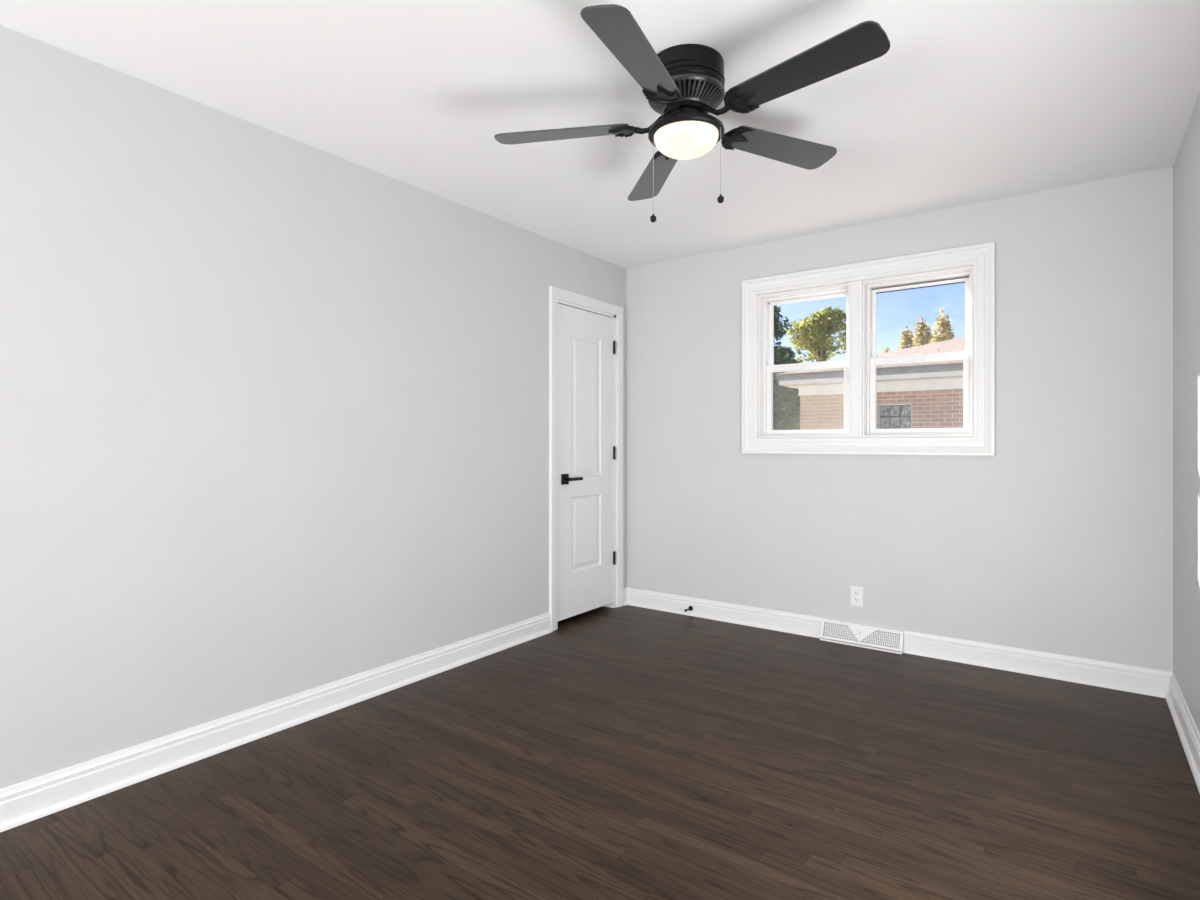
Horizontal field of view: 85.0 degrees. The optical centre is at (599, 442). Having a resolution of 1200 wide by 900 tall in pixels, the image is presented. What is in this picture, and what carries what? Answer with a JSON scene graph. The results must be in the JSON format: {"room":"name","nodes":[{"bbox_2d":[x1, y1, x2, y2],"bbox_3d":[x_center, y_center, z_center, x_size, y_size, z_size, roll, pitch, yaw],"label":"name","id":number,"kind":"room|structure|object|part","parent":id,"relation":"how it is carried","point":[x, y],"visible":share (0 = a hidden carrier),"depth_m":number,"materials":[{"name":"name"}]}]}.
{"room":"empty bedroom","nodes":[
{"label":"empty bedroom","id":0,"kind":"room"},
{"bbox_2d":[0,25,625,788],"bbox_3d":[-1.908,-0.050,1.972,0.120,2.440,7.000,0,0,36],"label":"wall","id":1,"kind":"structure","parent":0,"point":[274,407],"depth_m":2.52,"materials":[{"name":"grey paint"}]},
{"bbox_2d":[0,612,552,831],"bbox_3d":[-2.101,1.111,1.577,0.029,0.119,6.134,0,0,36],"label":"baseboard","id":2,"kind":"structure","parent":1,"relation":"attached to","point":[27,801],"depth_m":2.51,"materials":[{"name":"white paint"}]},
{"bbox_2d":[549,286,622,630],"bbox_3d":[-0.073,0.097,4.392,0.019,2.147,0.802,0,0,36],"label":"door frame","id":3,"kind":"structure","parent":1,"relation":"attached to","point":[555,293],"depth_m":4.12,"materials":[{"name":"white paint"}]},
{"bbox_2d":[558,300,615,620],"bbox_3d":[-0.109,0.131,4.415,0.174,2.078,0.668,0,0,36],"label":"door","id":4,"kind":"structure","parent":1,"relation":"in","point":[586,336],"depth_m":4.39,"materials":[{"name":"white paint"}]},
{"bbox_3d":[-0.169,0.232,4.226,0.050,0.022,0.133,0,0,36],"label":"lever handle","id":5,"kind":"part","parent":4,"relation":"part of","materials":[{"name":"black metal"}]},
{"bbox_2d":[0,605,1199,899],"bbox_3d":[-0.943,1.230,1.274,4.062,0.120,7.300,0,0,36],"label":"floor","id":6,"kind":"structure","parent":0,"point":[628,752],"depth_m":2.21,"materials":[{"name":"brown wood"}]},
{"bbox_2d":[0,0,1199,268],"bbox_3d":[-0.943,-1.330,1.274,4.062,0.120,7.300,0,0,36],"label":"ceiling","id":7,"kind":"structure","parent":0,"point":[969,102],"depth_m":2.37,"materials":[{"name":"white paint"}]},
{"bbox_2d":[494,4,889,222],"bbox_3d":[0.298,-1.012,2.171,1.256,0.516,1.260,0,0,36],"label":"ceiling fan","id":8,"kind":"object","parent":7,"relation":"hanging from","point":[683,83],"visible":1,"depth_m":2.09,"materials":[{"name":"black paint"}]},
{"bbox_3d":[-0.131,-1.069,2.268,0.469,0.034,0.135,-1,0,8],"label":"blade","id":9,"kind":"part","parent":8,"relation":"part of","materials":[{"name":"black wood"}]},
{"bbox_3d":[0.101,-1.077,1.825,0.135,0.034,0.469,0,0,26],"label":"blade","id":10,"kind":"part","parent":8,"relation":"part of","materials":[{"name":"black wood"}]},
{"bbox_3d":[0.182,-0.768,2.237,0.022,0.028,0.022,0,0,36],"label":"chain pull","id":11,"kind":"part","parent":8,"relation":"part of","materials":[{"name":"black metal"}]},
{"bbox_3d":[0.218,-1.068,2.626,0.135,0.034,0.469,0,-1,-10],"label":"blade","id":12,"kind":"part","parent":8,"relation":"part of","materials":[{"name":"black wood"}]},
{"bbox_3d":[0.182,-0.900,2.237,0.003,0.261,0.002,0,0,36],"label":"pull chain","id":13,"kind":"part","parent":8,"relation":"part of","materials":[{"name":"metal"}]},
{"bbox_2d":[648,73,724,114],"bbox_3d":[0.290,-1.146,2.206,0.257,0.060,0.257,0,0,36],"label":"vent","id":14,"kind":"object","parent":8,"relation":"attached to","point":[699,91],"depth_m":2.13,"materials":[{"name":"black metal"}]},
{"bbox_3d":[0.290,-1.004,2.206,0.216,0.070,0.216,0,0,36],"label":"lamp shade","id":15,"kind":"part","parent":8,"relation":"part of","materials":[{"name":"white glass"}]},
{"bbox_3d":[0.290,-1.268,2.206,0.247,0.003,0.247,0,0,36],"label":"mounting plate","id":16,"kind":"part","parent":8,"relation":"part of","materials":[{"name":"black paint"}]},
{"bbox_3d":[0.395,-0.926,2.142,0.003,0.250,0.002,0,0,36],"label":"pull chain","id":17,"kind":"part","parent":8,"relation":"part of","materials":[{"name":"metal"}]},
{"bbox_3d":[0.395,-0.799,2.142,0.022,0.028,0.022,0,0,36],"label":"chain pull","id":18,"kind":"part","parent":8,"relation":"part of","materials":[{"name":"black metal"}]},
{"bbox_3d":[0.667,-1.081,2.404,0.469,0.034,0.135,-1,0,-28],"label":"blade","id":19,"kind":"part","parent":8,"relation":"part of","materials":[{"name":"black wood"}]},
{"bbox_3d":[0.594,-1.086,1.909,0.469,0.034,0.135,-2,-1,44],"label":"blade","id":20,"kind":"part","parent":8,"relation":"part of","materials":[{"name":"black wood"}]},
{"bbox_2d":[626,167,1172,671],"bbox_3d":[1.458,0.100,3.956,3.312,2.740,0.160,0,0,36],"label":"wall","id":21,"kind":"structure","parent":0,"point":[1059,540],"depth_m":3.45,"materials":[{"name":"grey paint"}]},
{"bbox_2d":[758,283,848,437],"bbox_3d":[1.286,-0.488,4.080,0.562,0.907,0.160,0,0,36],"label":"window","id":22,"kind":"structure","parent":21,"relation":"in","point":[766,367],"depth_m":4.17,"materials":[{"name":"white plastic"}]},
{"bbox_3d":[1.326,-0.266,4.136,0.509,0.418,0.008,0,0,36],"label":"screen frame","id":23,"kind":"part","parent":22,"relation":"part of","materials":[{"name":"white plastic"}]},
{"bbox_3d":[1.291,-0.279,4.088,0.517,0.442,0.030,0,0,36],"label":"sash","id":24,"kind":"part","parent":22,"relation":"part of","materials":[{"name":"white plastic"}]},
{"bbox_3d":[1.313,-0.691,4.118,0.517,0.448,0.028,0,0,36],"label":"sash","id":25,"kind":"part","parent":22,"relation":"part of","materials":[{"name":"white plastic"}]},
{"bbox_2d":[851,586,862,606],"bbox_3d":[1.499,0.895,3.823,0.072,0.116,0.008,0,0,36],"label":"wall outlet","id":26,"kind":"object","parent":21,"relation":"attached to","point":[856,592],"visible":1,"depth_m":3.82,"materials":[{"name":"white plastic"}]},
{"bbox_2d":[820,618,903,653],"bbox_3d":[1.505,1.111,3.782,0.452,0.117,0.066,0,0,36],"label":"floor vent","id":27,"kind":"object","parent":21,"relation":"attached to","point":[836,631],"visible":1,"depth_m":3.77,"materials":[{"name":"white metal"}]},
{"bbox_2d":[742,242,994,455],"bbox_3d":[1.534,-0.488,3.883,1.402,1.113,0.189,0,0,36],"label":"window","id":28,"kind":"structure","parent":21,"relation":"in","point":[871,288],"depth_m":3.75,"materials":[{"name":"white plastic"}]},
{"bbox_3d":[1.806,-0.279,3.716,0.515,0.442,0.030,0,0,36],"label":"sash","id":29,"kind":"part","parent":28,"relation":"part of","materials":[{"name":"white plastic"}]},
{"bbox_3d":[1.827,-0.687,3.746,0.515,0.440,0.028,0,0,36],"label":"sash","id":30,"kind":"part","parent":28,"relation":"part of","materials":[{"name":"white plastic"}]},
{"bbox_2d":[623,587,1172,697],"bbox_3d":[1.394,1.111,3.867,3.011,0.119,0.058,0,0,36],"label":"baseboard","id":31,"kind":"structure","parent":21,"relation":"attached to","point":[1122,677],"depth_m":3.48,"materials":[{"name":"white paint"}]},
{"bbox_2d":[684,606,692,611],"bbox_3d":[0.593,1.122,4.413,0.034,0.034,0.081,0,0,36],"label":"door stop","id":32,"kind":"object","parent":31,"relation":"attached to","point":[690,608],"visible":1,"depth_m":4.43,"materials":[{"name":"black metal"}]},
{"bbox_2d":[1173,93,1199,732],"bbox_3d":[0.630,-0.050,0.137,0.120,2.440,7.000,0,0,36],"label":"wall","id":33,"kind":"structure","parent":0,"point":[1186,167],"depth_m":2.63,"materials":[{"name":"grey paint"}]},
{"bbox_2d":[1165,674,1199,792],"bbox_3d":[0.560,1.111,0.169,0.029,0.119,6.971,0,0,36],"label":"baseboard","id":34,"kind":"structure","parent":33,"relation":"attached to","point":[1189,735],"depth_m":2.56,"materials":[{"name":"white paint"}]},
{"label":"outside","id":35,"kind":"structure","parent":0,"visible":0},
{"bbox_3d":[6.050,1.670,12.877,80.000,0.100,100.000,0,0,36],"label":"ground","id":36,"kind":"structure","parent":35,"visible":0},
{"bbox_2d":[773,305,792,393],"bbox_3d":[3.535,-0.803,14.306,1.956,4.850,1.887,0,0,36],"label":"tree","id":37,"kind":"object","parent":36,"relation":"on","point":[779,331],"visible":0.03,"depth_m":13.94,"materials":[{"name":"green plant"}]},
{"bbox_2d":[773,372,799,429],"bbox_3d":[3.339,0.075,12.481,1.810,3.094,1.568,0,0,36],"label":"hedge","id":38,"kind":"object","parent":36,"relation":"on","point":[786,412],"visible":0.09,"depth_m":11.98,"materials":[{"name":"green plant"}]},
{"bbox_2d":[774,345,799,400],"bbox_3d":[4.465,-0.389,15.801,1.080,4.019,1.149,0,0,-37],"label":"bush","id":39,"kind":"object","parent":36,"relation":"on","point":[789,351],"visible":0.12,"depth_m":15.68,"materials":[{"name":"green plant"}]},
{"bbox_2d":[785,306,845,388],"bbox_3d":[7.407,-1.430,21.898,3.293,6.108,3.116,0,0,-2],"label":"broadleaf tree","id":40,"kind":"object","parent":36,"relation":"on","point":[815,340],"visible":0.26,"depth_m":21.35,"materials":[{"name":"green plant"}]},
{"bbox_2d":[776,337,964,429],"bbox_3d":[8.529,-0.204,9.783,9.598,3.649,6.950,0,0,36],"label":"neighboring building","id":41,"kind":"structure","parent":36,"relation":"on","point":[929,394],"depth_m":9.28,"materials":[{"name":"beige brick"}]},
{"bbox_2d":[878,347,890,353],"bbox_3d":[9.195,-0.744,21.057,0.677,4.728,0.573,0,0,-44],"label":"tree","id":42,"kind":"object","parent":36,"relation":"on","point":[886,349],"visible":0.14,"depth_m":21.01,"materials":[{"name":"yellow plant"}]},
{"bbox_2d":[898,326,914,349],"bbox_3d":[9.258,-0.969,19.699,1.157,5.178,1.212,0,0,36],"label":"conifer tree","id":43,"kind":"object","parent":36,"relation":"on","point":[907,340],"visible":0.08,"depth_m":19.64,"materials":[{"name":"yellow plant"}]},
{"bbox_2d":[911,316,931,346],"bbox_3d":[8.828,-0.944,18.017,1.218,5.128,1.224,0,0,36],"label":"conifer tree","id":44,"kind":"object","parent":36,"relation":"on","point":[923,332],"visible":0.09,"depth_m":17.90,"materials":[{"name":"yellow plant"}]},
{"bbox_2d":[929,308,954,343],"bbox_3d":[8.437,-0.853,16.089,1.177,4.948,1.218,0,0,36],"label":"conifer tree","id":45,"kind":"object","parent":36,"relation":"on","point":[944,328],"visible":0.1,"depth_m":16.03,"materials":[{"name":"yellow plant"}]}
]}

